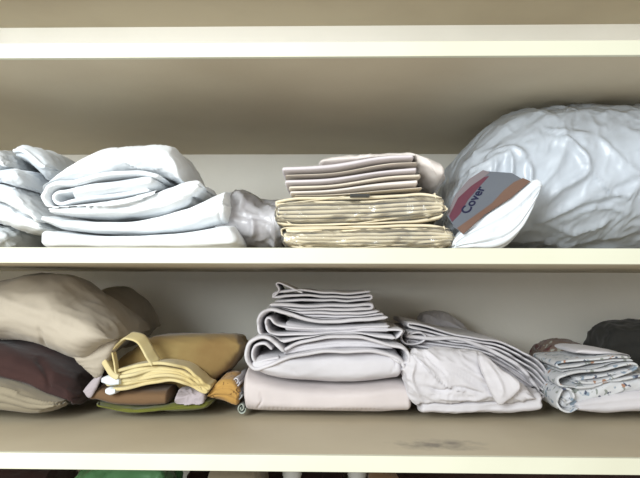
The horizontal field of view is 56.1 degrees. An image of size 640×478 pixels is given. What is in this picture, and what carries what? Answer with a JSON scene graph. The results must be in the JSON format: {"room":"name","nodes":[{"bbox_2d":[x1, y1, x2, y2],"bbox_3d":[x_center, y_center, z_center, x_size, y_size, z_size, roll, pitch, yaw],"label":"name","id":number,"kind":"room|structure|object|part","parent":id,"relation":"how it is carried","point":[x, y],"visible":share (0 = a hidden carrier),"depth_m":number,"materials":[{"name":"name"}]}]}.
{"room":"linen closet","nodes":[
{"label":"linen closet","id":0,"kind":"room"},
{"bbox_2d":[0,24,639,477],"bbox_3d":[0.034,0.090,1.585,2.080,2.050,0.020,0,-4,1],"label":"wall","id":1,"kind":"structure","parent":0,"point":[519,310],"depth_m":1.58,"materials":[{"name":"beige paint"}]},
{"bbox_2d":[0,40,639,154],"bbox_3d":[0.028,-0.262,1.254,2.040,0.023,0.692,0,-4,1],"label":"shelf","id":2,"kind":"object","parent":1,"relation":"attached to","point":[416,97],"visible":1,"depth_m":1.08,"materials":[{"name":"beige paint"}]},
{"bbox_3d":[0.020,-0.287,0.913,2.040,0.023,0.008,0,-4,1],"label":"trim","id":3,"kind":"part","parent":2,"relation":"part of","materials":[{"name":"beige paint"}]},
{"bbox_2d":[0,398,639,474],"bbox_3d":[0.026,0.349,1.209,2.040,0.023,0.692,0,-4,1],"label":"shelf","id":4,"kind":"object","parent":1,"relation":"attached to","point":[548,439],"visible":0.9,"depth_m":0.94,"materials":[{"name":"beige paint"}]},
{"bbox_2d":[0,377,70,412],"bbox_3d":[-0.575,0.277,1.185,0.246,0.101,0.283,0,-4,1],"label":"folded blanket","id":5,"kind":"object","parent":4,"relation":"on","point":[16,396],"visible":0.43,"depth_m":1.05,"materials":[{"name":"beige fabric"}]},
{"bbox_2d":[0,340,107,404],"bbox_3d":[-0.580,0.252,1.218,0.286,0.133,0.285,0,-4,1],"label":"folded blanket","id":6,"kind":"object","parent":5,"relation":"on","point":[50,371],"visible":0.51,"depth_m":1.10,"materials":[{"name":"brown fabric"}]},
{"bbox_2d":[0,272,149,397],"bbox_3d":[-0.535,0.179,1.167,0.347,0.228,0.277,0,-4,1],"label":"cushion","id":7,"kind":"object","parent":6,"relation":"on","point":[66,314],"visible":0.99,"depth_m":1.06,"materials":[{"name":"beige fabric"}]},
{"bbox_2d":[102,286,160,347],"bbox_3d":[-0.468,0.184,1.421,0.139,0.144,0.205,0,-4,1],"label":"cushion","id":8,"kind":"object","parent":6,"relation":"on","point":[127,296],"visible":0.41,"depth_m":1.39,"materials":[{"name":"beige fabric"}]},
{"bbox_2d":[97,397,216,412],"bbox_3d":[-0.303,0.313,1.207,0.216,0.038,0.241,0,-4,1],"label":"folded cloth","id":9,"kind":"object","parent":4,"relation":"on","point":[170,406],"visible":0.3,"depth_m":1.09,"materials":[{"name":"green fabric"}]},
{"bbox_2d":[90,384,178,404],"bbox_3d":[-0.347,0.293,1.200,0.146,0.042,0.221,0,-4,1],"label":"folded cloth","id":10,"kind":"object","parent":9,"relation":"on","point":[152,394],"visible":0.52,"depth_m":1.09,"materials":[{"name":"brown fabric"}]},
{"bbox_2d":[101,332,216,404],"bbox_3d":[-0.294,0.237,1.118,0.198,0.130,0.100,0,-4,1],"label":"folded cloth","id":11,"kind":"object","parent":9,"relation":"on","point":[187,395],"depth_m":1.08,"materials":[{"name":"yellow fabric"}]},
{"bbox_3d":[-0.295,0.227,1.107,0.200,0.112,0.077,0,-4,1],"label":"apron","id":12,"kind":"part","parent":11,"relation":"part of","materials":[{"name":"yellow fabric"}]},
{"bbox_2d":[118,332,247,388],"bbox_3d":[-0.272,0.246,1.211,0.247,0.116,0.146,0,-4,1],"label":"folded cloth","id":13,"kind":"object","parent":9,"relation":"on","point":[216,354],"visible":0.59,"depth_m":1.15,"materials":[{"name":"brown fabric"}]},
{"bbox_2d":[207,370,243,404],"bbox_3d":[-0.176,0.284,1.151,0.062,0.059,0.124,0,-4,1],"label":"folded cloth","id":14,"kind":"object","parent":4,"relation":"on","point":[226,388],"visible":0.87,"depth_m":1.10,"materials":[{"name":"orange fabric"}]},
{"bbox_2d":[238,398,247,413],"bbox_3d":[-0.142,0.318,1.175,0.018,0.021,0.144,0,-4,1],"label":"cloth","id":15,"kind":"object","parent":4,"relation":"on","point":[242,408],"visible":0.43,"depth_m":1.11,"materials":[{"name":"white fabric"}]},
{"bbox_2d":[238,385,243,399],"bbox_3d":[-0.148,0.292,1.172,0.016,0.018,0.144,0,-4,2],"label":"cloth","id":16,"kind":"object","parent":15,"relation":"on","point":[241,394],"visible":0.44,"depth_m":1.12,"materials":[{"name":"grey fabric"}]},
{"bbox_2d":[234,368,247,385],"bbox_3d":[-0.153,0.270,1.176,0.016,0.017,0.146,0,-4,1],"label":"cloth","id":17,"kind":"object","parent":16,"relation":"on","point":[240,378],"visible":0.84,"depth_m":1.14,"materials":[{"name":"white fabric"}]},
{"bbox_3d":[0.018,0.324,0.868,2.040,0.023,0.008,0,-4,1],"label":"trim","id":18,"kind":"part","parent":4,"relation":"part of","materials":[{"name":"beige paint"}]},
{"bbox_2d":[244,367,410,410],"bbox_3d":[0.016,0.291,1.253,0.309,0.088,0.341,0,-4,1],"label":"sheet","id":19,"kind":"object","parent":4,"relation":"on","point":[262,391],"visible":0.59,"depth_m":1.09,"materials":[{"name":"white fabric"}]},
{"bbox_2d":[244,334,409,380],"bbox_3d":[0.017,0.229,1.229,0.303,0.093,0.314,0,-4,1],"label":"sheet","id":20,"kind":"object","parent":19,"relation":"on","point":[327,357],"visible":0.75,"depth_m":1.09,"materials":[{"name":"white fabric"}]},
{"bbox_2d":[257,307,402,342],"bbox_3d":[0.020,0.167,1.225,0.273,0.065,0.281,0,-4,1],"label":"sheet","id":21,"kind":"object","parent":20,"relation":"on","point":[285,328],"visible":0.89,"depth_m":1.10,"materials":[{"name":"white fabric"}]},
{"bbox_2d":[269,306,383,318],"bbox_3d":[0.012,0.144,1.209,0.218,0.023,0.234,0,-4,1],"label":"folded cloth","id":22,"kind":"object","parent":21,"relation":"on","point":[321,314],"visible":0.7,"depth_m":1.10,"materials":[{"name":"white fabric"}]},
{"bbox_2d":[269,301,373,310],"bbox_3d":[0.005,0.132,1.207,0.194,0.016,0.231,0,-4,1],"label":"folded cloth","id":23,"kind":"object","parent":22,"relation":"on","point":[299,305],"visible":0.89,"depth_m":1.10,"materials":[{"name":"white fabric"}]},
{"bbox_2d":[272,281,372,301],"bbox_3d":[0.006,0.106,1.212,0.190,0.040,0.230,0,-4,1],"label":"folded cloth","id":24,"kind":"object","parent":23,"relation":"on","point":[305,294],"visible":1,"depth_m":1.11,"materials":[{"name":"white fabric"}]},
{"bbox_2d":[417,386,541,413],"bbox_3d":[0.294,0.307,1.226,0.226,0.051,0.305,0,-4,1],"label":"sheet","id":25,"kind":"object","parent":4,"relation":"on","point":[534,404],"visible":0.35,"depth_m":1.08,"materials":[{"name":"white fabric"}]},
{"bbox_2d":[401,346,534,404],"bbox_3d":[0.265,0.248,1.090,0.236,0.105,0.069,0,-4,1],"label":"sheet","id":26,"kind":"object","parent":25,"relation":"on","point":[437,374],"visible":0.76,"depth_m":1.07,"materials":[{"name":"white fabric"}]},
{"bbox_2d":[393,316,548,398],"bbox_3d":[0.298,0.250,1.264,0.288,0.165,0.287,0,-4,1],"label":"sheet","id":27,"kind":"object","parent":26,"relation":"on","point":[522,366],"visible":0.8,"depth_m":1.14,"materials":[{"name":"white fabric"}]},
{"bbox_2d":[417,310,466,329],"bbox_3d":[0.299,0.220,1.463,0.137,0.091,0.107,0,-4,1],"label":"sheet","id":28,"kind":"object","parent":27,"relation":"on","point":[434,317],"visible":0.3,"depth_m":1.43,"materials":[{"name":"white fabric"}]},
{"bbox_2d":[477,354,519,404],"bbox_3d":[0.315,0.247,1.055,0.073,0.087,0.023,0,-4,1],"label":"sheet","id":29,"kind":"object","parent":26,"relation":"on","point":[502,386],"visible":1,"depth_m":1.05,"materials":[{"name":"white fabric"}]},
{"bbox_2d":[529,338,581,355],"bbox_3d":[0.528,0.271,1.310,0.116,0.109,0.125,0,-4,1],"label":"floral cloth","id":30,"kind":"object","parent":4,"relation":"on","point":[548,345],"visible":0.2,"depth_m":1.29,"materials":[{"name":"fabric"}]},
{"bbox_2d":[541,367,639,412],"bbox_3d":[0.570,0.284,1.144,0.298,0.073,0.177,0,-4,1],"label":"floral cloth","id":31,"kind":"object","parent":4,"relation":"on","point":[616,396],"visible":0.66,"depth_m":1.07,"materials":[{"name":"white fabric"}]},
{"bbox_2d":[543,361,639,388],"bbox_3d":[0.503,0.249,1.143,0.159,0.048,0.158,0,-4,1],"label":"floral cloth","id":32,"kind":"object","parent":31,"relation":"on","point":[622,370],"visible":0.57,"depth_m":1.08,"materials":[{"name":"fabric"}]},
{"bbox_2d":[533,351,632,371],"bbox_3d":[0.494,0.228,1.139,0.139,0.031,0.148,0,-4,1],"label":"floral cloth","id":33,"kind":"object","parent":32,"relation":"on","point":[561,361],"visible":0.91,"depth_m":1.09,"materials":[{"name":"fabric"}]},
{"bbox_2d":[555,343,630,357],"bbox_3d":[0.514,0.210,1.139,0.100,0.018,0.110,0,-4,1],"label":"floral cloth","id":34,"kind":"object","parent":33,"relation":"on","point":[574,348],"visible":1,"depth_m":1.10,"materials":[{"name":"white fabric"}]},
{"bbox_2d":[583,318,639,366],"bbox_3d":[0.807,0.252,1.436,0.308,0.127,0.147,0,-4,1],"label":"folded blanket","id":35,"kind":"object","parent":4,"relation":"on","point":[622,336],"visible":0.56,"depth_m":1.38,"materials":[{"name":"grey fabric"}]},
{"bbox_2d":[0,0,639,27],"bbox_3d":[0.029,-0.614,1.280,2.040,0.023,0.692,0,-4,1],"label":"shelf","id":36,"kind":"object","parent":1,"relation":"attached to","point":[13,13],"visible":1,"depth_m":1.54,"materials":[{"name":"beige paint"}]},
{"bbox_2d":[0,247,639,272],"bbox_3d":[0.027,0.050,1.231,2.040,0.023,0.692,0,-4,1],"label":"shelf","id":37,"kind":"object","parent":1,"relation":"attached to","point":[496,260],"visible":1,"depth_m":0.89,"materials":[{"name":"beige paint"}]},
{"bbox_2d":[0,224,45,246],"bbox_3d":[-0.578,0.001,1.157,0.124,0.055,0.310,0,-4,1],"label":"linens","id":38,"kind":"object","parent":37,"relation":"on","point":[10,236],"visible":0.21,"depth_m":1.04,"materials":[{"name":"white fabric"}]},
{"bbox_2d":[0,202,74,235],"bbox_3d":[-0.541,-0.029,1.152,0.178,0.067,0.325,0,-4,1],"label":"linens","id":39,"kind":"object","parent":38,"relation":"on","point":[9,216],"visible":0.38,"depth_m":1.00,"materials":[{"name":"white fabric"}]},
{"bbox_2d":[0,183,79,224],"bbox_3d":[-0.536,-0.055,1.139,0.170,0.079,0.324,0,-4,1],"label":"linens","id":40,"kind":"object","parent":39,"relation":"on","point":[28,202],"visible":0.4,"depth_m":0.99,"materials":[{"name":"white fabric"}]},
{"bbox_2d":[0,168,48,193],"bbox_3d":[-0.550,-0.095,1.101,0.136,0.044,0.257,0,-4,1],"label":"linens","id":41,"kind":"object","parent":40,"relation":"on","point":[30,180],"visible":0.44,"depth_m":1.00,"materials":[{"name":"white fabric"}]},
{"bbox_2d":[0,150,41,173],"bbox_3d":[-0.568,-0.129,1.116,0.115,0.054,0.264,0,-4,1],"label":"linens","id":42,"kind":"object","parent":41,"relation":"on","point":[8,159],"visible":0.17,"depth_m":1.02,"materials":[{"name":"white fabric"}]},
{"bbox_2d":[13,145,75,180],"bbox_3d":[-0.488,-0.124,1.153,0.064,0.073,0.283,0,-4,1],"label":"linens","id":43,"kind":"object","parent":41,"relation":"on","point":[49,163],"visible":0.49,"depth_m":1.03,"materials":[{"name":"white fabric"}]},
{"bbox_2d":[42,226,248,247],"bbox_3d":[-0.288,0.004,1.103,0.325,0.043,0.303,0,-4,1],"label":"sheet","id":44,"kind":"object","parent":37,"relation":"on","point":[222,236],"visible":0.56,"depth_m":0.96,"materials":[{"name":"white fabric"}]},
{"bbox_2d":[41,192,239,235],"bbox_3d":[-0.300,-0.040,1.104,0.306,0.082,0.282,0,-4,1],"label":"sheet","id":45,"kind":"object","parent":44,"relation":"on","point":[216,211],"visible":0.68,"depth_m":0.97,"materials":[{"name":"white fabric"}]},
{"bbox_2d":[49,180,216,221],"bbox_3d":[-0.313,-0.059,1.091,0.249,0.066,0.263,0,-4,1],"label":"sheet","id":46,"kind":"object","parent":45,"relation":"on","point":[186,195],"visible":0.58,"depth_m":0.97,"materials":[{"name":"white fabric"}]},
{"bbox_2d":[41,170,175,207],"bbox_3d":[-0.348,-0.072,1.064,0.191,0.062,0.232,0,-4,1],"label":"sheet","id":47,"kind":"object","parent":46,"relation":"on","point":[114,188],"visible":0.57,"depth_m":0.96,"materials":[{"name":"white fabric"}]},
{"bbox_2d":[43,145,204,189],"bbox_3d":[-0.335,-0.112,1.071,0.224,0.090,0.224,0,-4,1],"label":"sheet","id":48,"kind":"object","parent":46,"relation":"on","point":[166,161],"visible":0.55,"depth_m":0.97,"materials":[{"name":"white fabric"}]},
{"bbox_2d":[214,189,284,247],"bbox_3d":[-0.118,-0.030,1.120,0.122,0.116,0.258,0,-4,1],"label":"plastic bag","id":49,"kind":"object","parent":37,"relation":"on","point":[242,193],"visible":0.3,"depth_m":1.10,"materials":[{"name":"white plastic"}]},
{"bbox_2d":[222,196,282,247],"bbox_3d":[-0.121,-0.029,1.117,0.102,0.101,0.196,0,-4,1],"label":"crumpled cloth","id":50,"kind":"object","parent":49,"relation":"in","point":[256,222],"visible":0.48,"depth_m":1.03,"materials":[{"name":"white fabric"}]},
{"bbox_3d":[0.019,0.025,0.890,2.040,0.023,0.008,0,-4,1],"label":"trim","id":51,"kind":"part","parent":37,"relation":"part of","materials":[{"name":"beige paint"}]},
{"bbox_2d":[281,224,454,247],"bbox_3d":[0.080,0.004,1.107,0.282,0.047,0.333,0,-4,1],"label":"sheet","id":52,"kind":"object","parent":37,"relation":"on","point":[396,235],"visible":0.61,"depth_m":0.96,"materials":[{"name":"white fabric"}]},
{"bbox_2d":[274,193,447,229],"bbox_3d":[0.068,-0.038,1.112,0.278,0.062,0.332,0,-4,1],"label":"sheet","id":53,"kind":"object","parent":52,"relation":"on","point":[413,208],"visible":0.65,"depth_m":0.96,"materials":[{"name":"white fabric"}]},
{"bbox_2d":[290,180,421,197],"bbox_3d":[0.061,-0.074,1.095,0.217,0.028,0.263,0,-4,1],"label":"folded cloth","id":54,"kind":"object","parent":53,"relation":"on","point":[401,187],"visible":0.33,"depth_m":0.97,"materials":[{"name":"beige fabric"}]},
{"bbox_2d":[285,168,420,195],"bbox_3d":[0.056,-0.090,1.096,0.223,0.038,0.263,0,-4,1],"label":"folded cloth","id":55,"kind":"object","parent":54,"relation":"on","point":[397,175],"visible":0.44,"depth_m":0.97,"materials":[{"name":"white fabric"}]},
{"bbox_2d":[282,155,416,179],"bbox_3d":[0.051,-0.111,1.097,0.222,0.039,0.263,0,-4,1],"label":"folded cloth","id":56,"kind":"object","parent":55,"relation":"on","point":[383,163],"visible":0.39,"depth_m":0.98,"materials":[{"name":"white fabric"}]},
{"bbox_2d":[319,153,444,193],"bbox_3d":[0.107,-0.109,1.137,0.214,0.065,0.306,0,-4,1],"label":"draped cloth","id":57,"kind":"object","parent":56,"relation":"on","point":[431,172],"visible":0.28,"depth_m":1.00,"materials":[{"name":"beige fabric"}]},
{"bbox_2d":[350,194,368,197],"bbox_3d":[0.063,-0.069,0.952,0.030,0.004,0.016,0,-4,1],"label":"tag","id":58,"kind":"object","parent":53,"relation":"attached to","point":[351,195],"visible":1,"depth_m":0.94,"materials":[{"name":"grey fabric"}]},
{"bbox_2d":[447,170,541,247],"bbox_3d":[0.276,-0.050,0.957,0.144,0.134,0.067,0,-4,1],"label":"cover","id":59,"kind":"object","parent":37,"relation":"on","point":[490,209],"visible":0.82,"depth_m":0.94,"materials":[{"name":"white fabric"}]},
{"bbox_2d":[434,103,639,247],"bbox_3d":[0.480,-0.112,1.218,0.531,0.297,0.478,0,-4,1],"label":"plastic bag","id":60,"kind":"object","parent":37,"relation":"on","point":[585,158],"visible":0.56,"depth_m":1.01,"materials":[{"name":"white plastic"}]},
{"bbox_3d":[0.025,0.678,1.185,2.040,0.023,0.692,0,-4,1],"label":"shelf","id":61,"kind":"object","parent":1,"relation":"attached to","visible":0},
{"bbox_2d":[0,469,78,477],"bbox_3d":[-0.662,0.604,1.305,0.212,0.251,0.204,0,-4,1],"label":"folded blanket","id":62,"kind":"object","parent":61,"relation":"on","point":[4,473],"visible":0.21,"depth_m":1.26,"materials":[{"name":"black fabric"}]},
{"bbox_2d":[75,470,182,477],"bbox_3d":[-0.346,0.526,1.082,0.181,0.284,0.211,0,-4,1],"label":"bag","id":63,"kind":"object","parent":61,"relation":"on","point":[82,473],"visible":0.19,"depth_m":1.03,"materials":[{"name":"green plastic"}]},
{"bbox_2d":[208,471,268,477],"bbox_3d":[-0.148,0.524,1.078,0.101,0.269,0.204,0,-4,1],"label":"folded cloth","id":64,"kind":"object","parent":61,"relation":"on","point":[212,474],"visible":0.2,"depth_m":1.02,"materials":[{"name":"beige fabric"}]},
{"bbox_2d":[187,471,346,477],"bbox_3d":[-0.113,0.598,1.293,0.351,0.252,0.205,0,-4,1],"label":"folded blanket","id":65,"kind":"object","parent":61,"relation":"on","point":[192,474],"visible":0.12,"depth_m":1.24,"materials":[{"name":"black fabric"}]},
{"bbox_2d":[282,472,301,477],"bbox_3d":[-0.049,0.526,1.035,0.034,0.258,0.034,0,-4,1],"label":"tub","id":66,"kind":"object","parent":61,"relation":"on","point":[285,474],"visible":0.53,"depth_m":1.03,"materials":[{"name":"white plastic"}]},
{"bbox_2d":[348,472,366,477],"bbox_3d":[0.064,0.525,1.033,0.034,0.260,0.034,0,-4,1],"label":"tub","id":67,"kind":"object","parent":61,"relation":"on","point":[350,474],"visible":0.51,"depth_m":1.03,"materials":[{"name":"white plastic"}]},
{"bbox_2d":[366,472,398,477],"bbox_3d":[0.109,0.522,1.073,0.064,0.266,0.204,0,-4,1],"label":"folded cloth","id":68,"kind":"object","parent":61,"relation":"on","point":[369,474],"visible":0.19,"depth_m":1.02,"materials":[{"name":"brown fabric"}]},
{"bbox_2d":[396,473,639,477],"bbox_3d":[0.409,0.594,1.282,0.685,0.247,0.204,0,-4,1],"label":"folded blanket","id":69,"kind":"object","parent":61,"relation":"on","point":[400,475],"visible":0.07,"depth_m":1.22,"materials":[{"name":"fabric"}]}
]}

